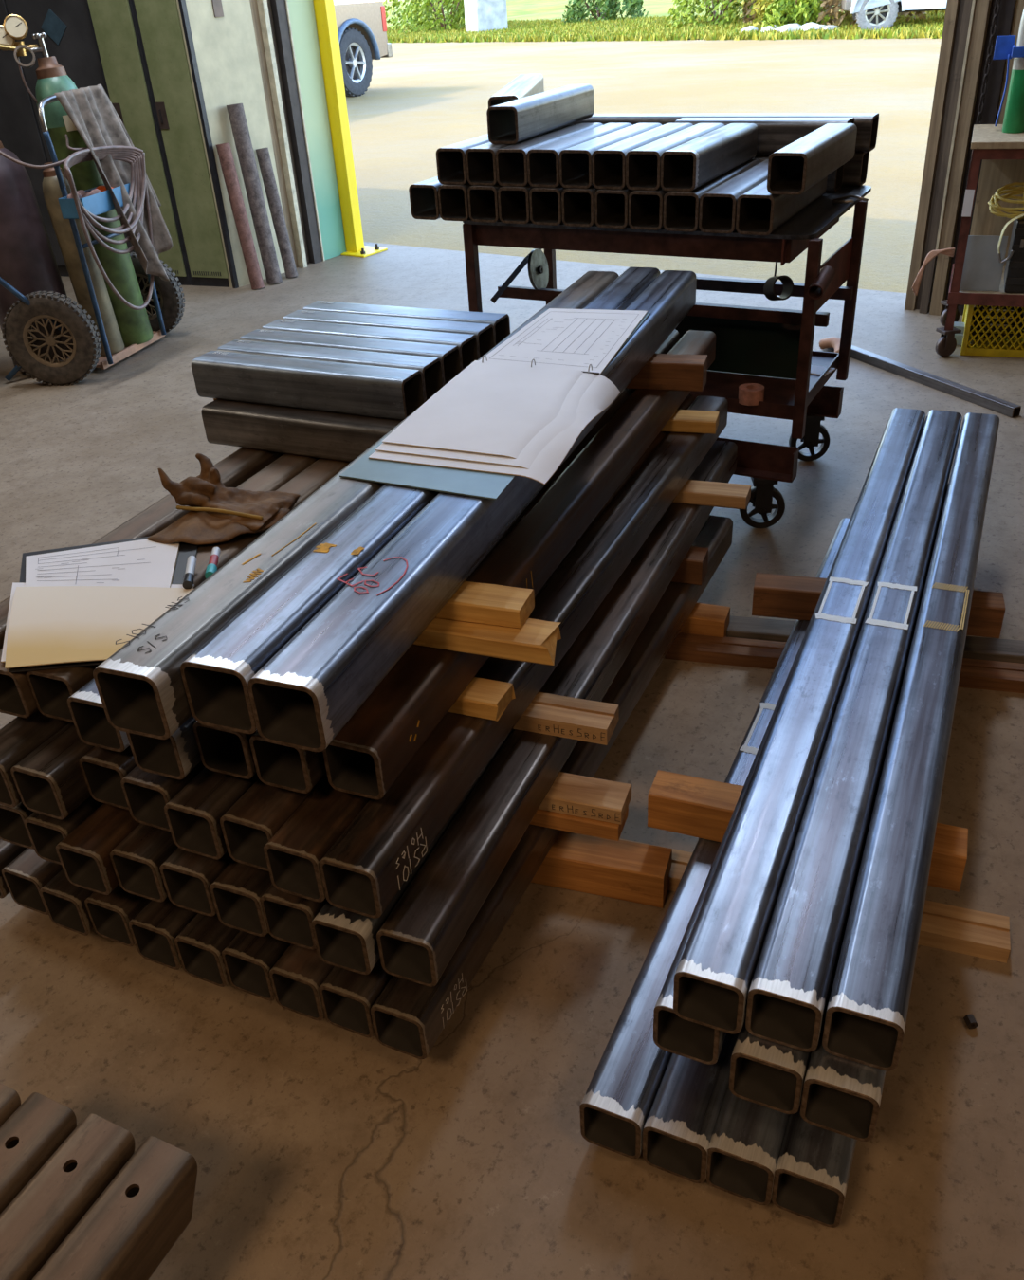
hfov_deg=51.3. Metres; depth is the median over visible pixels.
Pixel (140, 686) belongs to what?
tube
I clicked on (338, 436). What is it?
tube
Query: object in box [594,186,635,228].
tube
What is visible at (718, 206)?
tube
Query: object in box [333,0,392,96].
pickup truck
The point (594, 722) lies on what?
block
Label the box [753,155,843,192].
tube
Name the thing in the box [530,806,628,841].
block
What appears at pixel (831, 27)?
rubble piece
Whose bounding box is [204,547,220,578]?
marker pen
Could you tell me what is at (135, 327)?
gas cylinder
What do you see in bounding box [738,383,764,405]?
tape roll
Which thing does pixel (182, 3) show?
trim
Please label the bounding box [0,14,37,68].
gas regulator
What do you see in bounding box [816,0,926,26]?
bush
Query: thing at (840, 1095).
tube
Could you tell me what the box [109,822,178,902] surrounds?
tube
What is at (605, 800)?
block
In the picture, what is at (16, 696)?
tube
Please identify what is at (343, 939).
tube
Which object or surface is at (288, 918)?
tube
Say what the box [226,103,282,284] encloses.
pipe
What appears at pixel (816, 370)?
paper card
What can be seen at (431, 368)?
tube
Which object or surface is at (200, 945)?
tube
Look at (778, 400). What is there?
shelf
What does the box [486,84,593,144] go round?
tube
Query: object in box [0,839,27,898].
tube
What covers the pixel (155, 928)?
tube
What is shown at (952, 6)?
trim
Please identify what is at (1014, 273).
hose
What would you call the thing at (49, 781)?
tube
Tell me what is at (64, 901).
tube
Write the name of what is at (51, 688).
tube
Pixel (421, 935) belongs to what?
tube
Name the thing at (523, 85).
metal bracket
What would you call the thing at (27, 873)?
tube
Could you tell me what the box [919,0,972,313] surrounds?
trim
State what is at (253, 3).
trim
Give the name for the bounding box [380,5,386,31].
tail light
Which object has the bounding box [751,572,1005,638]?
block
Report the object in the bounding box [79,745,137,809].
tube
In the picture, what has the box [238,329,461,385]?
tube
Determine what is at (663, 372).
block
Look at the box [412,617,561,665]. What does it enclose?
block
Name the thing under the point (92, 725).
tube
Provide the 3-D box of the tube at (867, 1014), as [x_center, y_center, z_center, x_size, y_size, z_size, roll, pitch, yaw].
[0.958,-0.049,2.370,0.102,0.103,2.369,11,35,22]
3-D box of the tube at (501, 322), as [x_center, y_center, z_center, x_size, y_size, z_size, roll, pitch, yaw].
[-0.309,-0.894,3.056,0.625,0.103,0.102,11,35,22]
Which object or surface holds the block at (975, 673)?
on the floor
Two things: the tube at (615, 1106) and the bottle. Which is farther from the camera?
the bottle
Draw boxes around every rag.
[54,84,172,281]
[67,188,101,198]
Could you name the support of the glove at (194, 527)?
on the tube at (51, 688)
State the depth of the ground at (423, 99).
15.07 m
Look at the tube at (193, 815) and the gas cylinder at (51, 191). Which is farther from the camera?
the gas cylinder at (51, 191)
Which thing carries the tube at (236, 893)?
on the block at (605, 800)
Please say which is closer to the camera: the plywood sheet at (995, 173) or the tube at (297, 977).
the tube at (297, 977)
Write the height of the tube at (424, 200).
0.114 m
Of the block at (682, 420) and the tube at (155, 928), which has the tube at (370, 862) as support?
the block at (682, 420)
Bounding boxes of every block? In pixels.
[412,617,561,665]
[435,581,534,628]
[447,676,515,721]
[463,0,508,33]
[512,692,619,745]
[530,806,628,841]
[530,830,672,908]
[538,771,631,824]
[619,838,1010,963]
[625,353,707,391]
[647,769,968,892]
[660,409,719,434]
[665,632,1023,693]
[671,546,708,585]
[672,479,750,509]
[679,603,730,637]
[726,615,1023,663]
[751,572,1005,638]
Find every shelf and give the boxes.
[689,350,839,420]
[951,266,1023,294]
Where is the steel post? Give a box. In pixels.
[312,0,387,257]
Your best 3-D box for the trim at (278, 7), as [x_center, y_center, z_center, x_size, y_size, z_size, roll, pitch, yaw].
[-1.493,-4.309,6.472,0.070,3.900,0.080,18,38,30]
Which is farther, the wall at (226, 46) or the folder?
the wall at (226, 46)
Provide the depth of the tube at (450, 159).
3.67 m
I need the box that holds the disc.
[527,248,548,290]
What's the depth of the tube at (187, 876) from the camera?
1.88 m
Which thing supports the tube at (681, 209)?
on the rolling cart at (805, 400)
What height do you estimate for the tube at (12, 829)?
0.102 m
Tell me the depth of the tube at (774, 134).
3.74 m
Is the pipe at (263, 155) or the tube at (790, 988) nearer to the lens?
the tube at (790, 988)
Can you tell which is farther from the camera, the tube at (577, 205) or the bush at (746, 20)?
the bush at (746, 20)
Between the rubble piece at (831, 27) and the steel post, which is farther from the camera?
the rubble piece at (831, 27)
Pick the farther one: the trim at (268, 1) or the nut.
the trim at (268, 1)
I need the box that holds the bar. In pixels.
[825,337,1021,418]
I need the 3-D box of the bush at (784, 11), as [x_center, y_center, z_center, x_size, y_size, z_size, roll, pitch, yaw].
[6.749,-15.229,25.740,1.441,1.079,1.525,-9,32,-9]
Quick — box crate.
[960,304,1023,357]
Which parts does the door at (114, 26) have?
latch plate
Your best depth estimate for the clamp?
3.55 m
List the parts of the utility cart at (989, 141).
leg, leg, shelf rail, rail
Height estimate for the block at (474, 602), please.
0.039 m
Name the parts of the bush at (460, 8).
stem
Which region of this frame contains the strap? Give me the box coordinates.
[997,213,1023,263]
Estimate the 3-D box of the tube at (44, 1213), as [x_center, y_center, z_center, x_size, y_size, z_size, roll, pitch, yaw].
[-0.762,0.951,1.206,0.097,0.096,0.899,12,35,23]
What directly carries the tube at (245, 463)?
on the block at (483, 698)
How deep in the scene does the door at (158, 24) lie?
6.57 m
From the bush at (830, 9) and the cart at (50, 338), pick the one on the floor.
the cart at (50, 338)
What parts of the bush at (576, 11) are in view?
stem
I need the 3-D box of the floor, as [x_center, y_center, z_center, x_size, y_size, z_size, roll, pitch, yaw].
[-3.893,0.930,2.150,17.000,0.120,14.780,17,38,30]
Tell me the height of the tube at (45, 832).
0.102 m
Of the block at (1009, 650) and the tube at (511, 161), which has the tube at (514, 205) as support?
the tube at (511, 161)
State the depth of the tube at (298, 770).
1.76 m
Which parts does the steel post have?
plate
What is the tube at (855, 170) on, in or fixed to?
on the rolling cart at (805, 400)
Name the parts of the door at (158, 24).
latch plate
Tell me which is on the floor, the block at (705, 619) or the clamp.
the block at (705, 619)
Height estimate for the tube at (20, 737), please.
0.102 m
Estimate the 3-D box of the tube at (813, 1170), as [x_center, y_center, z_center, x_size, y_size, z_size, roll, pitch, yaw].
[0.899,0.274,2.414,0.102,0.102,2.207,11,35,22]
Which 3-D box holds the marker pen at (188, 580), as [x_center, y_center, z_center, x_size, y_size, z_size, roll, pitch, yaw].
[-0.643,-0.136,2.130,0.020,0.020,0.114,-8,32,-7]
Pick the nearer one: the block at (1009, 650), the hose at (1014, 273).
the block at (1009, 650)
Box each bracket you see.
[488,73,544,108]
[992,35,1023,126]
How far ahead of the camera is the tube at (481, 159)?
3.62 m
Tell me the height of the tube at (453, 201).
0.114 m
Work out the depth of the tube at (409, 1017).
2.08 m
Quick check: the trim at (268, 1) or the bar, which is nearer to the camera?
the bar
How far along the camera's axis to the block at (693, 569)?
2.93 m
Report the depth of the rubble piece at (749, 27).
25.93 m
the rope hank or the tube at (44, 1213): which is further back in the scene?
the rope hank
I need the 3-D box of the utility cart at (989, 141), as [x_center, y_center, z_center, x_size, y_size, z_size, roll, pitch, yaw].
[2.594,-1.782,4.810,1.159,0.930,0.596,9,34,19]
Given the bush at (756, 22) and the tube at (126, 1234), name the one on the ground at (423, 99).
the bush at (756, 22)
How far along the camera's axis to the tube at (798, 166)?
3.27 m
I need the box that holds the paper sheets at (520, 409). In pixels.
[339,308,650,499]
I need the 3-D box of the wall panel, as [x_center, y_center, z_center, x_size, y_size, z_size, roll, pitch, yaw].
[-3.027,-3.594,7.095,1.290,2.200,0.480,9,34,19]
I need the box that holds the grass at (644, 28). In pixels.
[386,10,945,42]
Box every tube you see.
[0,447,285,649]
[0,453,319,717]
[0,710,70,807]
[0,802,34,849]
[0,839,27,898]
[0,1082,20,1126]
[0,1092,76,1213]
[0,1113,134,1279]
[1,848,62,914]
[10,722,94,820]
[23,795,102,864]
[26,457,350,722]
[32,1135,197,1279]
[39,868,93,935]
[55,803,140,895]
[67,677,129,751]
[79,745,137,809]
[84,884,150,946]
[92,271,619,739]
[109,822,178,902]
[120,760,204,831]
[126,715,201,779]
[128,896,197,969]
[159,847,233,916]
[164,767,258,859]
[174,913,239,987]
[180,266,660,733]
[191,350,425,420]
[192,720,256,779]
[201,399,402,461]
[209,859,272,936]
[216,339,443,401]
[219,772,327,871]
[221,930,291,1000]
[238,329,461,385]
[247,270,696,751]
[249,329,679,793]
[259,883,327,950]
[261,319,478,370]
[263,394,694,902]
[269,943,334,1020]
[282,310,494,359]
[302,300,510,346]
[310,685,543,974]
[318,395,728,918]
[318,957,392,1037]
[322,329,715,800]
[370,514,732,1059]
[376,440,737,987]
[408,176,443,219]
[436,133,490,184]
[438,182,474,220]
[465,123,574,185]
[467,183,504,222]
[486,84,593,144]
[495,123,603,186]
[497,184,535,223]
[527,123,632,187]
[529,184,567,225]
[559,123,661,188]
[561,185,601,227]
[573,112,878,151]
[579,517,850,1158]
[591,123,693,189]
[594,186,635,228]
[625,123,725,190]
[628,187,669,230]
[642,1032,738,1183]
[653,566,832,1064]
[660,123,758,191]
[663,158,760,232]
[673,407,925,1033]
[674,117,854,155]
[698,159,768,233]
[705,1086,789,1205]
[728,484,948,1114]
[735,176,827,235]
[745,409,961,1052]
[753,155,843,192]
[767,123,857,195]
[771,1097,857,1227]
[800,679,903,1141]
[822,412,999,1070]
[841,151,869,186]
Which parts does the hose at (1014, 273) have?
cable coil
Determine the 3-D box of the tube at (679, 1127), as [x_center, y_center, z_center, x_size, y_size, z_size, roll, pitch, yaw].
[0.715,0.240,2.487,0.102,0.102,2.218,11,35,22]
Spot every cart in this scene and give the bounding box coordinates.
[0,93,184,385]
[462,184,871,528]
[935,124,1023,357]
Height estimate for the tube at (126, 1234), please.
0.096 m
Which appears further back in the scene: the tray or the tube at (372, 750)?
the tray
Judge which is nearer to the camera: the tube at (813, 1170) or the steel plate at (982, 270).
the tube at (813, 1170)
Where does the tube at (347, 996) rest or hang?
on the block at (705, 619)
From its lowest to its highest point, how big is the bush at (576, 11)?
1.364 m
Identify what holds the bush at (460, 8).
on the ground at (423, 99)
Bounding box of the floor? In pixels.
[0,241,1023,1279]
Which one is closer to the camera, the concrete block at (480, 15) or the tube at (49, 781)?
the tube at (49, 781)
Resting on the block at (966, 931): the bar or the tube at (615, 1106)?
the tube at (615, 1106)
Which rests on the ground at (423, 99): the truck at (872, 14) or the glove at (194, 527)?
the truck at (872, 14)
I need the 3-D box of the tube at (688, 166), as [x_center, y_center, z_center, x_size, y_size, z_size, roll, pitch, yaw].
[0.659,-1.598,3.516,0.114,0.114,0.640,13,36,25]
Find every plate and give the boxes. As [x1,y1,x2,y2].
[211,0,223,17]
[953,321,977,345]
[959,235,1008,291]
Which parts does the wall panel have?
door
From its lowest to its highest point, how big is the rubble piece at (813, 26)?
0.295 m
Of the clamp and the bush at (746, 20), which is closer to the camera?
the clamp
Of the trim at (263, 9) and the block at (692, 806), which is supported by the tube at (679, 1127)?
the block at (692, 806)
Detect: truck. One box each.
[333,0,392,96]
[841,0,947,30]
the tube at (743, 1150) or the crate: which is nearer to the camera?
the tube at (743, 1150)
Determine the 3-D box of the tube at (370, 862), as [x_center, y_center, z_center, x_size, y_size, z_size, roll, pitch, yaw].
[0.184,-0.160,2.485,0.103,0.102,2.172,11,35,22]
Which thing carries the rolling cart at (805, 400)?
on the floor
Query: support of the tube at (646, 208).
on the rolling cart at (805, 400)
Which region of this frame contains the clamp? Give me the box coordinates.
[832,194,868,203]
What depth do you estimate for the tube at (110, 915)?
2.06 m
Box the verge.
[383,0,930,41]
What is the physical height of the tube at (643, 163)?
0.114 m
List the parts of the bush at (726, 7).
stem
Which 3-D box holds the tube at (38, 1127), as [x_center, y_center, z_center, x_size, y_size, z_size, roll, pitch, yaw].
[-0.858,0.935,1.241,0.097,0.096,0.899,12,35,23]
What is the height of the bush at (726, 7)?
2.130 m
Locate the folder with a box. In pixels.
[0,536,198,673]
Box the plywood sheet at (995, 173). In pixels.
[969,159,1023,263]
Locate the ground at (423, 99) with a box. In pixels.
[346,0,941,292]
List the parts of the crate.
corner post, panel, corner post, panel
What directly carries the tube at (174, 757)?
on the block at (483, 698)
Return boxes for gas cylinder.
[30,32,153,347]
[42,162,124,356]
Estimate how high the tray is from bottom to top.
0.090 m
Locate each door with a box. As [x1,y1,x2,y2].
[85,0,191,285]
[131,0,229,287]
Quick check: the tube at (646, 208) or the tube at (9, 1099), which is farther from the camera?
the tube at (646, 208)
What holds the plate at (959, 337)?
on the floor
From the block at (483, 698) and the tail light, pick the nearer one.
the block at (483, 698)
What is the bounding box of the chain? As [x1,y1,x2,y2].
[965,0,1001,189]
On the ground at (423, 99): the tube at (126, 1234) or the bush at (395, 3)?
the bush at (395, 3)
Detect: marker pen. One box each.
[182,555,196,589]
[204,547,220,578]
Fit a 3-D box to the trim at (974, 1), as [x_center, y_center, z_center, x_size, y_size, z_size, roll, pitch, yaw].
[2.080,-3.497,4.518,0.012,3.600,0.040,17,38,30]
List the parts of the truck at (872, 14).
panel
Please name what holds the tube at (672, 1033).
on the block at (774, 595)
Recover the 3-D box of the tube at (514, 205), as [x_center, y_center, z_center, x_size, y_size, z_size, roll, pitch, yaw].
[0.158,-1.615,3.813,0.114,0.114,0.660,13,36,25]
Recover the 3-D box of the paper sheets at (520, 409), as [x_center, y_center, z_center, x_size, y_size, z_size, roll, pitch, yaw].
[0.060,-0.588,2.462,0.394,0.064,1.231,9,34,19]
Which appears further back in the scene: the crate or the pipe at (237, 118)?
the pipe at (237, 118)
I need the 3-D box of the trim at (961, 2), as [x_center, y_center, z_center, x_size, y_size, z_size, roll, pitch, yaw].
[2.100,-3.443,4.713,0.040,3.900,0.100,17,38,30]
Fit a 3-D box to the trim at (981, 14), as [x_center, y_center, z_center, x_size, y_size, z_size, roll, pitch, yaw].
[2.163,-3.400,4.636,0.058,3.900,0.175,17,38,30]
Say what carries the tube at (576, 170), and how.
on the tube at (577, 205)
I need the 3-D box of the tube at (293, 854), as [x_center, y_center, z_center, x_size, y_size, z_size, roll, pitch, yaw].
[0.090,-0.177,2.523,0.102,0.102,2.173,11,35,22]
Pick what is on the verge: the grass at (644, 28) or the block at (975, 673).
the grass at (644, 28)
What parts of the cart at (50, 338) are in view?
handle, orange cap, plate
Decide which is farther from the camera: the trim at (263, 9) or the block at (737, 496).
the trim at (263, 9)
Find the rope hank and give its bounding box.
[911,247,954,295]
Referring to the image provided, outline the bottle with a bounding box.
[1002,9,1023,133]
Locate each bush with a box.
[383,0,460,30]
[397,0,465,35]
[561,0,648,24]
[665,0,772,28]
[731,0,766,13]
[741,0,841,25]
[749,0,854,28]
[760,0,830,27]
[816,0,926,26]
[912,10,945,15]
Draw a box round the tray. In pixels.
[58,182,132,219]
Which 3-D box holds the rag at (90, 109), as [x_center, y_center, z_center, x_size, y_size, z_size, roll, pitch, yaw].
[-1.931,-2.261,5.339,0.300,0.903,0.401,5,33,14]
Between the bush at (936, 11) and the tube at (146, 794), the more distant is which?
the bush at (936, 11)
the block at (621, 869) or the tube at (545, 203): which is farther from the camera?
the tube at (545, 203)
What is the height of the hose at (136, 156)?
1.143 m
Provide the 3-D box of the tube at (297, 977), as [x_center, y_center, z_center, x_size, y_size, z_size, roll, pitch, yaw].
[0.037,0.120,2.653,0.102,0.102,2.024,11,35,22]
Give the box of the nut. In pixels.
[963,1014,978,1028]
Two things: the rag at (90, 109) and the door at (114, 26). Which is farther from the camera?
the door at (114, 26)
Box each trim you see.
[178,0,238,288]
[249,0,298,268]
[256,0,307,267]
[266,0,310,263]
[270,0,322,263]
[285,0,325,261]
[904,0,959,310]
[915,0,964,309]
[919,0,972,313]
[929,0,991,315]
[935,0,976,255]
[943,0,1016,315]
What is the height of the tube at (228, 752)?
0.102 m
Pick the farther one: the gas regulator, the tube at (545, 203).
the gas regulator
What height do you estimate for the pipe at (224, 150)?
0.864 m
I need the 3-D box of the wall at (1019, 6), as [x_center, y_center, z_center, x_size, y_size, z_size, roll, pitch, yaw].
[3.496,-3.015,3.882,2.900,3.900,0.120,17,38,30]
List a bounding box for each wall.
[176,0,346,287]
[973,0,1023,318]
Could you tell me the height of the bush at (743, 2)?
1.985 m
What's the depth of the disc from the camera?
3.98 m
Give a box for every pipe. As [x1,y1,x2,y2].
[216,142,264,289]
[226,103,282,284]
[256,146,297,277]
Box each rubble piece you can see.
[742,25,759,32]
[760,23,779,32]
[777,24,800,33]
[800,22,825,31]
[822,24,840,30]
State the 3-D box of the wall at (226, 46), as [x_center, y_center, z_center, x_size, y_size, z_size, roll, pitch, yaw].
[-1.656,-4.213,6.335,0.132,3.900,1.060,18,38,30]
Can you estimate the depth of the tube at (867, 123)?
3.87 m
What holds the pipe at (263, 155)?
on the floor
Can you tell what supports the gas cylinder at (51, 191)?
on the cart at (50, 338)
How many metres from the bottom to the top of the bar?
0.042 m
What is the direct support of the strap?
on the hose at (1014, 273)
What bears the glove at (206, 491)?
on the glove at (194, 527)
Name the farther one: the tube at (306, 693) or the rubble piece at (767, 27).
the rubble piece at (767, 27)
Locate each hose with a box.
[0,55,154,310]
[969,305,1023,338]
[987,182,1023,292]
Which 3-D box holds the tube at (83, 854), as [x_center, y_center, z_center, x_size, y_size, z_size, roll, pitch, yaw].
[-0.357,-0.136,2.766,0.102,0.102,2.175,10,35,21]
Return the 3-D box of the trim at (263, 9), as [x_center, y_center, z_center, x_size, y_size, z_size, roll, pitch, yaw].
[-1.570,-4.242,6.372,0.080,3.900,0.035,18,38,30]
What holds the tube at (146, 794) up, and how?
on the block at (594, 722)
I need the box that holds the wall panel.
[0,0,134,276]
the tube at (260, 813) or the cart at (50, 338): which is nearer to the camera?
the tube at (260, 813)
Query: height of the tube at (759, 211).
0.114 m
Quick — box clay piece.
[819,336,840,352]
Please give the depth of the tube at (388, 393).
2.62 m
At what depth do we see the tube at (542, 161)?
3.56 m
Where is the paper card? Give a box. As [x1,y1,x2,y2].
[810,365,835,376]
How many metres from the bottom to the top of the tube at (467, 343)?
0.103 m
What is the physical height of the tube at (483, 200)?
0.114 m
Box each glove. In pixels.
[146,502,290,545]
[157,453,300,532]
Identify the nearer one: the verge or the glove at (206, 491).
the glove at (206, 491)
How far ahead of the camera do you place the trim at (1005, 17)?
5.04 m
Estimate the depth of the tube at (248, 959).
1.94 m
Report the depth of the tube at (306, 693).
1.70 m
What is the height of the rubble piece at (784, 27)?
0.254 m
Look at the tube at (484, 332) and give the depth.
2.92 m
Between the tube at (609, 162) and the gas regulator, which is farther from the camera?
the gas regulator
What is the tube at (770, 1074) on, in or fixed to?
on the block at (692, 806)
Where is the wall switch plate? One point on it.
(217, 6)
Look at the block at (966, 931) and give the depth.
2.07 m
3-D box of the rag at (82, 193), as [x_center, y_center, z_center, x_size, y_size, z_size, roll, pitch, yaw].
[-2.083,-2.132,5.167,0.163,0.098,0.144,-29,40,-35]
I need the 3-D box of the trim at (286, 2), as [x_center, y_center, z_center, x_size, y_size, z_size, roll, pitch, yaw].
[-1.463,-4.329,6.500,0.080,3.900,0.012,18,38,31]

